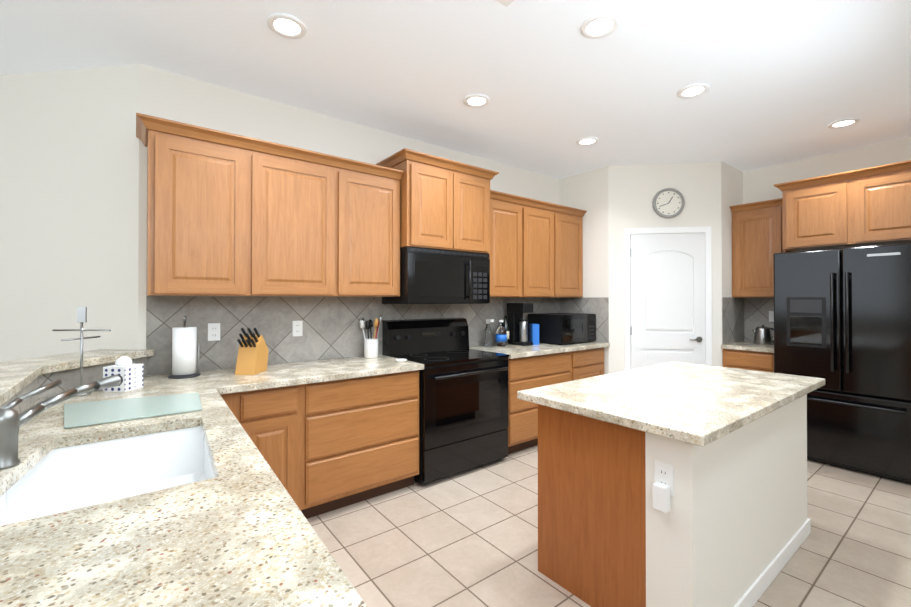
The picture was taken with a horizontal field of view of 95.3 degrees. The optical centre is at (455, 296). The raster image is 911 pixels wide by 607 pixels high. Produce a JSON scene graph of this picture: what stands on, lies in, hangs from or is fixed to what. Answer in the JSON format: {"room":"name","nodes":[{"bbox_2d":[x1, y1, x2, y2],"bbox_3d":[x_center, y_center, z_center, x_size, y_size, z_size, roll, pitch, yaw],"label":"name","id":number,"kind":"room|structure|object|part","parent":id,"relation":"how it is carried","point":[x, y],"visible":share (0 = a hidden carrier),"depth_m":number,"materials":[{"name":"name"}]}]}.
{"room":"kitchen","nodes":[
{"label":"kitchen","id":0,"kind":"room"},
{"bbox_2d":[0,64,138,361],"bbox_3d":[-2.445,-0.015,2.654,1.030,2.830,0.100,0,0,7],"label":"wall","id":1,"kind":"structure","parent":0,"point":[69,190],"depth_m":2.60,"materials":[{"name":"white paint"}]},
{"bbox_2d":[138,64,558,375],"bbox_3d":[-0.376,-0.007,3.809,4.030,2.830,0.100,0,-1,-38],"label":"wall","id":2,"kind":"structure","parent":0,"point":[164,94],"depth_m":3.00,"materials":[{"name":"white paint"}]},
{"bbox_2d":[136,113,251,295],"bbox_3d":[-1.610,-0.496,2.549,0.563,0.980,0.388,0,-1,-38],"label":"upper cabinet","id":3,"kind":"object","parent":2,"relation":"attached to","point":[229,214],"depth_m":2.43,"materials":[{"name":"brown wood"}]},
{"bbox_2d":[252,138,339,296],"bbox_3d":[-1.162,-0.493,2.894,0.567,0.980,0.388,0,-1,-38],"label":"upper cabinet","id":4,"kind":"object","parent":2,"relation":"attached to","point":[296,191],"depth_m":2.76,"materials":[{"name":"brown wood"}]},
{"bbox_2d":[146,296,558,374],"bbox_3d":[-0.327,0.248,3.776,3.989,0.489,0.008,0,-1,-38],"label":"backsplash","id":5,"kind":"structure","parent":2,"relation":"attached to","point":[332,329],"depth_m":3.08,"materials":[{"name":"tile"}]},
{"bbox_2d":[208,323,219,340],"bbox_3d":[-1.612,0.236,2.773,0.072,0.116,0.007,0,-1,-38],"label":"outlet","id":6,"kind":"object","parent":5,"relation":"attached to","point":[213,331],"visible":1,"depth_m":2.77,"materials":[{"name":"white plastic"}]},
{"bbox_2d":[292,321,302,335],"bbox_3d":[-1.182,0.238,3.105,0.072,0.116,0.007,0,-1,-38],"label":"outlet","id":7,"kind":"object","parent":5,"relation":"attached to","point":[297,328],"visible":1,"depth_m":3.10,"materials":[{"name":"white plastic"}]},
{"bbox_2d":[340,157,403,296],"bbox_3d":[-0.730,-0.491,3.228,0.526,0.980,0.388,0,-1,-38],"label":"upper cabinet","id":8,"kind":"object","parent":2,"relation":"attached to","point":[369,193],"depth_m":3.10,"materials":[{"name":"brown wood"}]},
{"bbox_2d":[376,148,498,253],"bbox_3d":[-0.145,-0.753,3.621,0.980,0.730,0.482,0,-1,-38],"label":"upper cabinet","id":9,"kind":"object","parent":2,"relation":"attached to","point":[444,204],"visible":0.92,"depth_m":3.39,"materials":[{"name":"brown wood"}]},
{"bbox_2d":[382,247,489,303],"bbox_3d":[-0.147,-0.162,3.620,0.860,0.447,0.475,0,-1,-38],"label":"over-the-range microwave","id":10,"kind":"object","parent":9,"relation":"attached to","point":[432,276],"visible":0.98,"depth_m":3.41,"materials":[{"name":"black metal"}]},
{"bbox_2d":[488,190,527,296],"bbox_3d":[0.373,-0.485,4.079,0.500,0.980,0.388,0,-1,-38],"label":"upper cabinet","id":11,"kind":"object","parent":2,"relation":"attached to","point":[508,256],"depth_m":3.99,"materials":[{"name":"brown wood"}]},
{"bbox_2d":[528,198,559,297],"bbox_3d":[0.763,-0.483,4.380,0.485,0.980,0.388,0,-1,-38],"label":"upper cabinet","id":12,"kind":"object","parent":2,"relation":"attached to","point":[536,248],"depth_m":4.30,"materials":[{"name":"brown wood"}]},
{"bbox_2d":[560,205,586,297],"bbox_3d":[1.160,-0.481,4.686,0.519,0.980,0.388,0,-1,-38],"label":"upper cabinet","id":13,"kind":"object","parent":2,"relation":"attached to","point":[571,219],"depth_m":4.58,"materials":[{"name":"brown wood"}]},
{"bbox_2d":[0,0,910,178],"bbox_3d":[-0.032,-1.479,1.369,9.900,0.080,10.200,0,-1,-38],"label":"ceiling","id":14,"kind":"structure","parent":0,"point":[787,81],"depth_m":2.56,"materials":[{"name":"white paint"}]},
{"bbox_2d":[267,13,306,38],"bbox_3d":[-0.889,-1.427,2.193,0.196,0.012,0.196,0,-1,-38],"label":"recessed light","id":15,"kind":"object","parent":14,"relation":"in","point":[286,25],"visible":0.98,"depth_m":2.19,"materials":[{"name":"white plastic"}]},
{"bbox_2d":[463,94,489,107],"bbox_3d":[0.154,-1.421,3.015,0.196,0.012,0.196,0,-1,-38],"label":"recessed light","id":16,"kind":"object","parent":14,"relation":"in","point":[476,100],"visible":0.98,"depth_m":3.01,"materials":[{"name":"white plastic"}]},
{"bbox_2d":[495,0,514,6],"bbox_3d":[0.219,-1.427,1.800,0.350,0.016,0.350,0,-1,-38],"label":"ceiling vent","id":17,"kind":"object","parent":14,"relation":"in","point":[505,3],"visible":1,"depth_m":2.01,"materials":[{"name":"white"}]},
{"bbox_2d":[576,137,598,145],"bbox_3d":[1.204,-1.416,3.787,0.196,0.012,0.196,0,-1,-38],"label":"recessed light","id":18,"kind":"object","parent":14,"relation":"in","point":[586,141],"visible":1,"depth_m":3.78,"materials":[{"name":"white"}]},
{"bbox_2d":[581,13,619,38],"bbox_3d":[0.762,-1.427,2.192,0.196,0.012,0.196,0,-1,-38],"label":"recessed light","id":19,"kind":"object","parent":14,"relation":"in","point":[601,25],"visible":1,"depth_m":2.19,"materials":[{"name":"white"}]},
{"bbox_2d":[677,83,709,98],"bbox_3d":[1.644,-1.422,2.873,0.196,0.012,0.196,0,-1,-38],"label":"recessed light","id":20,"kind":"object","parent":14,"relation":"in","point":[693,90],"visible":0.98,"depth_m":2.87,"materials":[{"name":"white plastic"}]},
{"bbox_2d":[827,118,859,128],"bbox_3d":[3.176,-1.419,3.399,0.196,0.012,0.196,0,-1,-38],"label":"recessed light","id":21,"kind":"object","parent":14,"relation":"in","point":[843,123],"visible":1,"depth_m":3.39,"materials":[{"name":"white plastic"}]},
{"bbox_2d":[559,166,608,373],"bbox_3d":[1.461,0.000,4.809,0.100,2.830,0.760,0,-1,-38],"label":"wall","id":22,"kind":"structure","parent":0,"point":[587,191],"depth_m":4.63,"materials":[{"name":"white paint"}]},
{"bbox_2d":[559,297,608,342],"bbox_3d":[1.450,0.255,4.731,0.008,0.489,0.651,0,-1,-38],"label":"backsplash","id":23,"kind":"structure","parent":22,"relation":"attached to","point":[598,307],"depth_m":4.59,"materials":[{"name":"tile"}]},
{"bbox_2d":[307,445,910,606],"bbox_3d":[-0.032,1.421,1.348,9.900,0.060,10.200,0,-1,-38],"label":"floor","id":24,"kind":"structure","parent":0,"point":[468,538],"depth_m":2.34,"materials":[{"name":"tile"}]},
{"bbox_2d":[221,370,418,518],"bbox_3d":[-0.983,0.966,2.867,1.355,0.872,0.632,0,-1,-38],"label":"base cabinet","id":25,"kind":"object","parent":24,"relation":"on","point":[325,447],"visible":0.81,"depth_m":2.65,"materials":[{"name":"brown wood"}]},
{"bbox_2d":[382,318,508,484],"bbox_3d":[-0.067,0.804,3.518,0.866,1.205,0.706,0,-1,-38],"label":"range","id":26,"kind":"object","parent":24,"relation":"on","point":[463,407],"visible":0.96,"depth_m":3.32,"materials":[{"name":"black metal"}]},
{"bbox_2d":[507,347,603,453],"bbox_3d":[0.847,0.975,4.280,1.480,0.872,0.632,0,-1,-38],"label":"base cabinet","id":27,"kind":"object","parent":24,"relation":"on","point":[526,373],"visible":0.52,"depth_m":3.79,"materials":[{"name":"brown wood"}]},
{"bbox_2d":[469,341,609,358],"bbox_3d":[0.861,0.517,4.269,1.495,0.040,0.673,0,-1,-38],"label":"countertop","id":28,"kind":"structure","parent":27,"relation":"on","point":[519,351],"depth_m":4.03,"materials":[{"name":"stone"}]},
{"bbox_2d":[484,319,493,346],"bbox_3d":[0.329,0.360,4.112,0.086,0.270,0.103,0,-1,-38],"label":"spray bottle","id":29,"kind":"object","parent":28,"relation":"on","point":[488,336],"visible":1,"depth_m":4.09,"materials":[{"name":"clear plastic"}]},
{"bbox_2d":[495,320,506,346],"bbox_3d":[0.454,0.363,4.131,0.113,0.264,0.113,0,-1,-38],"label":"bottle","id":30,"kind":"object","parent":28,"relation":"on","point":[501,336],"visible":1,"depth_m":4.09,"materials":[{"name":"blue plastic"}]},
{"bbox_2d":[503,316,508,344],"bbox_3d":[0.516,0.346,4.280,0.077,0.300,0.077,0,-1,-38],"label":"wine bottle","id":31,"kind":"object","parent":28,"relation":"on","point":[505,324],"visible":0.58,"depth_m":4.25,"materials":[{"name":"black"}]},
{"bbox_2d":[507,303,532,345],"bbox_3d":[0.668,0.281,4.296,0.150,0.430,0.240,0,-1,-38],"label":"coffee maker","id":32,"kind":"object","parent":28,"relation":"on","point":[518,328],"visible":0.94,"depth_m":4.25,"materials":[{"name":"black plastic"}]},
{"bbox_2d":[530,324,538,344],"bbox_3d":[0.821,0.392,4.326,0.070,0.210,0.110,0,0,-6],"label":"box","id":33,"kind":"object","parent":28,"relation":"on","point":[534,333],"visible":0.86,"depth_m":4.27,"materials":[{"name":"blue"}]},
{"bbox_2d":[528,313,595,344],"bbox_3d":[1.171,0.343,4.564,0.585,0.310,0.472,0,-1,-38],"label":"countertop microwave","id":34,"kind":"object","parent":28,"relation":"on","point":[560,328],"visible":1,"depth_m":4.36,"materials":[{"name":"black"}]},
{"bbox_2d":[538,394,810,606],"bbox_3d":[1.256,0.962,2.282,1.559,0.872,0.760,0,-1,-38],"label":"kitchen island","id":35,"kind":"object","parent":24,"relation":"on","point":[724,529],"depth_m":1.82,"materials":[{"name":"white paint"}]},
{"bbox_2d":[652,460,673,512],"bbox_3d":[0.791,0.731,1.595,0.044,0.173,0.072,0,-1,-38],"label":"outlet","id":36,"kind":"object","parent":35,"relation":"attached to","point":[661,497],"depth_m":1.59,"materials":[{"name":"white plastic"}]},
{"bbox_3d":[0.806,0.703,1.606,0.007,0.116,0.072,0,-1,-38],"label":"electrical outlet on the island","id":37,"kind":"part","parent":36,"relation":"part of","materials":[{"name":"white plastic"}]},
{"bbox_2d":[517,361,824,446],"bbox_3d":[1.252,0.503,2.289,1.695,0.040,0.880,0,-1,-38],"label":"island countertop","id":38,"kind":"structure","parent":35,"relation":"on","point":[702,405],"depth_m":2.00,"materials":[{"name":"stone"}]},
{"bbox_2d":[723,349,773,372],"bbox_3d":[3.163,0.976,4.321,0.627,0.872,0.468,0,-1,-38],"label":"base cabinet","id":39,"kind":"object","parent":24,"relation":"on","point":[751,360],"depth_m":4.13,"materials":[{"name":"brown wood"}]},
{"bbox_2d":[721,341,773,352],"bbox_3d":[3.154,0.518,4.316,0.653,0.040,0.475,0,-1,-38],"label":"countertop","id":40,"kind":"structure","parent":39,"relation":"on","point":[747,345],"depth_m":4.20,"materials":[{"name":"stone"}]},
{"bbox_2d":[752,325,773,344],"bbox_3d":[3.227,0.396,4.335,0.156,0.202,0.222,0,-1,-38],"label":"kettle","id":41,"kind":"object","parent":40,"relation":"on","point":[762,335],"visible":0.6,"depth_m":4.29,"materials":[{"name":"silver metal"}]},
{"bbox_2d":[773,243,910,483],"bbox_3d":[3.440,0.509,3.602,0.957,1.795,0.905,0,-1,-38],"label":"refrigerator","id":42,"kind":"object","parent":24,"relation":"on","point":[905,480],"depth_m":3.29,"materials":[{"name":"black metal"}]},
{"bbox_3d":[3.143,0.480,3.373,0.072,1.740,0.899,0,-1,-38],"label":"refrigerator door","id":43,"kind":"part","parent":42,"relation":"part of","materials":[{"name":"black metal"}]},
{"bbox_3d":[3.087,0.266,3.331,0.066,1.192,0.705,0,-1,-38],"label":"refrigerator handle","id":44,"kind":"part","parent":42,"relation":"part of","materials":[{"name":"black metal"}]},
{"bbox_3d":[-0.374,0.949,0.444,0.640,0.872,3.981,0,-1,-38],"label":"base cabinet","id":45,"kind":"object","parent":24,"relation":"on","visible":0},
{"bbox_2d":[68,373,183,401],"bbox_3d":[-1.760,0.503,2.248,0.390,0.040,0.669,0,-1,-38],"label":"countertop","id":46,"kind":"structure","parent":45,"relation":"on","point":[159,381],"depth_m":2.21,"materials":[{"name":"stone"}]},
{"bbox_2d":[103,356,142,391],"bbox_3d":[-1.721,0.394,2.153,0.116,0.175,0.116,0,0,2],"label":"tissue box","id":47,"kind":"object","parent":46,"relation":"on","point":[127,370],"visible":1,"depth_m":2.12,"materials":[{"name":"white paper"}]},
{"bbox_2d":[0,370,366,606],"bbox_3d":[-0.539,0.492,0.678,0.707,0.040,4.648,0,-1,-38],"label":"countertop","id":48,"kind":"structure","parent":45,"relation":"on","point":[238,530],"depth_m":0.81,"materials":[{"name":"stone"}]},
{"bbox_2d":[0,374,122,469],"bbox_3d":[-1.268,0.369,1.338,0.068,0.213,0.420,0,0,-1],"label":"faucet","id":49,"kind":"object","parent":48,"relation":"on","point":[12,420],"visible":1,"depth_m":1.21,"materials":[{"name":"silver metal"}]},
{"bbox_2d":[52,307,110,395],"bbox_3d":[-1.836,0.266,2.038,0.229,0.430,0.193,0,-1,-38],"label":"metal stand","id":50,"kind":"object","parent":48,"relation":"on","point":[81,315],"visible":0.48,"depth_m":2.04,"materials":[{"name":"silver metal"}]},
{"bbox_2d":[0,426,214,525],"bbox_3d":[-1.019,0.629,1.230,0.579,0.222,0.744,0,-1,-38],"label":"undermount sink","id":51,"kind":"object","parent":48,"relation":"in","point":[58,480],"visible":0.27,"depth_m":1.49,"materials":[{"name":"white ceramic"}]},
{"bbox_2d":[64,392,201,428],"bbox_3d":[-1.380,0.475,1.789,0.495,0.009,0.465,0,-1,-38],"label":"glass cutting board","id":52,"kind":"object","parent":48,"relation":"on","point":[79,414],"visible":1,"depth_m":1.74,"materials":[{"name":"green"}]},
{"bbox_2d":[168,316,200,378],"bbox_3d":[-1.649,0.300,2.527,0.170,0.367,0.170,0,-1,-38],"label":"paper towel holder","id":53,"kind":"object","parent":48,"relation":"on","point":[184,350],"visible":1,"depth_m":2.48,"materials":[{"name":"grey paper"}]},
{"bbox_2d":[208,354,423,393],"bbox_3d":[-0.946,0.508,2.873,1.303,0.040,0.677,0,-1,-38],"label":"countertop","id":54,"kind":"structure","parent":45,"relation":"on","point":[315,371],"depth_m":2.70,"materials":[{"name":"stone"}]},
{"bbox_2d":[235,328,268,374],"bbox_3d":[-1.302,0.341,2.659,0.120,0.288,0.192,0,0,1],"label":"knife block","id":55,"kind":"object","parent":54,"relation":"on","point":[252,357],"visible":1,"depth_m":2.60,"materials":[{"name":"brown wood"}]},
{"bbox_2d":[360,315,382,357],"bbox_3d":[-0.680,0.319,3.348,0.184,0.342,0.182,0,-1,-38],"label":"utensil crock","id":56,"kind":"object","parent":54,"relation":"on","point":[370,347],"visible":1,"depth_m":3.31,"materials":[{"name":"white ceramic"}]},
{"bbox_2d":[395,359,406,361],"bbox_3d":[-0.411,0.482,3.147,0.090,0.012,0.090,0,-1,-38],"label":"spoon rest","id":57,"kind":"object","parent":54,"relation":"on","point":[400,360],"visible":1,"depth_m":3.12,"materials":[{"name":"white ceramic"}]},
{"bbox_2d":[608,161,721,373],"bbox_3d":[2.223,-0.002,4.455,1.135,2.830,0.100,0,0,7],"label":"wall","id":58,"kind":"structure","parent":0,"point":[634,190],"depth_m":4.43,"materials":[{"name":"white paint"}]},
{"bbox_2d":[624,226,711,370],"bbox_3d":[2.241,0.340,4.391,0.868,2.145,0.018,0,0,7],"label":"door frame","id":59,"kind":"structure","parent":58,"relation":"attached to","point":[708,297],"depth_m":4.39,"materials":[{"name":"white wood"}]},
{"bbox_2d":[630,233,705,368],"bbox_3d":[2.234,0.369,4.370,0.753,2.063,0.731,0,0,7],"label":"pantry door","id":60,"kind":"structure","parent":58,"relation":"in","point":[667,300],"depth_m":4.38,"materials":[{"name":"white"}]},
{"bbox_3d":[2.223,0.372,4.371,0.510,1.770,0.523,0,-1,-38],"label":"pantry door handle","id":61,"kind":"part","parent":60,"relation":"part of","materials":[{"name":"white wood"}]},
{"bbox_2d":[653,188,684,217],"bbox_3d":[2.253,-0.988,4.389,0.320,0.320,0.036,0,0,7],"label":"wall clock","id":62,"kind":"object","parent":58,"relation":"attached to","point":[668,202],"visible":1,"depth_m":4.38,"materials":[{"name":"grey plastic"}]},
{"bbox_2d":[721,161,742,366],"bbox_3d":[2.993,-0.002,4.561,0.617,2.830,0.100,0,-1,-38],"label":"wall","id":63,"kind":"structure","parent":0,"point":[731,186],"depth_m":4.45,"materials":[{"name":"white paint"}]},
{"bbox_2d":[722,297,773,343],"bbox_3d":[3.167,0.252,4.331,0.619,0.489,0.471,0,-1,-38],"label":"backsplash","id":64,"kind":"structure","parent":63,"relation":"attached to","point":[742,318],"depth_m":4.56,"materials":[{"name":"tile"}]},
{"bbox_2d":[769,311,773,321],"bbox_3d":[3.427,0.213,4.481,0.008,0.116,0.072,0,-1,-38],"label":"light switch","id":65,"kind":"object","parent":64,"relation":"attached to","point":[771,316],"visible":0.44,"depth_m":4.49,"materials":[{"name":"white plastic"}]},
{"bbox_2d":[743,137,910,297],"bbox_3d":[5.030,-0.016,2.509,0.100,2.830,5.837,0,-1,-38],"label":"wall","id":66,"kind":"structure","parent":0,"point":[759,184],"depth_m":4.20,"materials":[{"name":"white paint"}]},
{"bbox_2d":[730,198,791,296],"bbox_3d":[3.252,-0.483,4.400,0.402,0.980,0.468,0,-1,-38],"label":"upper cabinet","id":67,"kind":"object","parent":66,"relation":"attached to","point":[757,235],"visible":0.81,"depth_m":4.31,"materials":[{"name":"brown wood"}]},
{"bbox_2d":[774,160,910,251],"bbox_3d":[3.621,-0.762,3.736,0.632,0.620,1.073,0,-1,-38],"label":"upper cabinet","id":68,"kind":"object","parent":66,"relation":"attached to","point":[867,207],"visible":1,"depth_m":3.59,"materials":[{"name":"brown wood"}]},
{"bbox_3d":[-0.743,0.869,0.572,0.580,1.033,4.733,0,-1,-38],"label":"wall","id":69,"kind":"structure","parent":0,"visible":0},
{"bbox_2d":[0,357,146,413],"bbox_3d":[-0.643,0.412,0.581,0.426,0.117,4.620,0,-1,-38],"label":"backsplash","id":70,"kind":"structure","parent":69,"relation":"attached to","point":[70,378],"depth_m":2.06,"materials":[{"name":"stone"}]},
{"bbox_2d":[0,349,153,406],"bbox_3d":[-0.800,0.330,0.566,0.758,0.040,4.888,0,-1,-38],"label":"bar","id":71,"kind":"object","parent":69,"relation":"on","point":[17,376],"visible":0.98,"depth_m":2.02,"materials":[{"name":"beige stone"}]}
]}

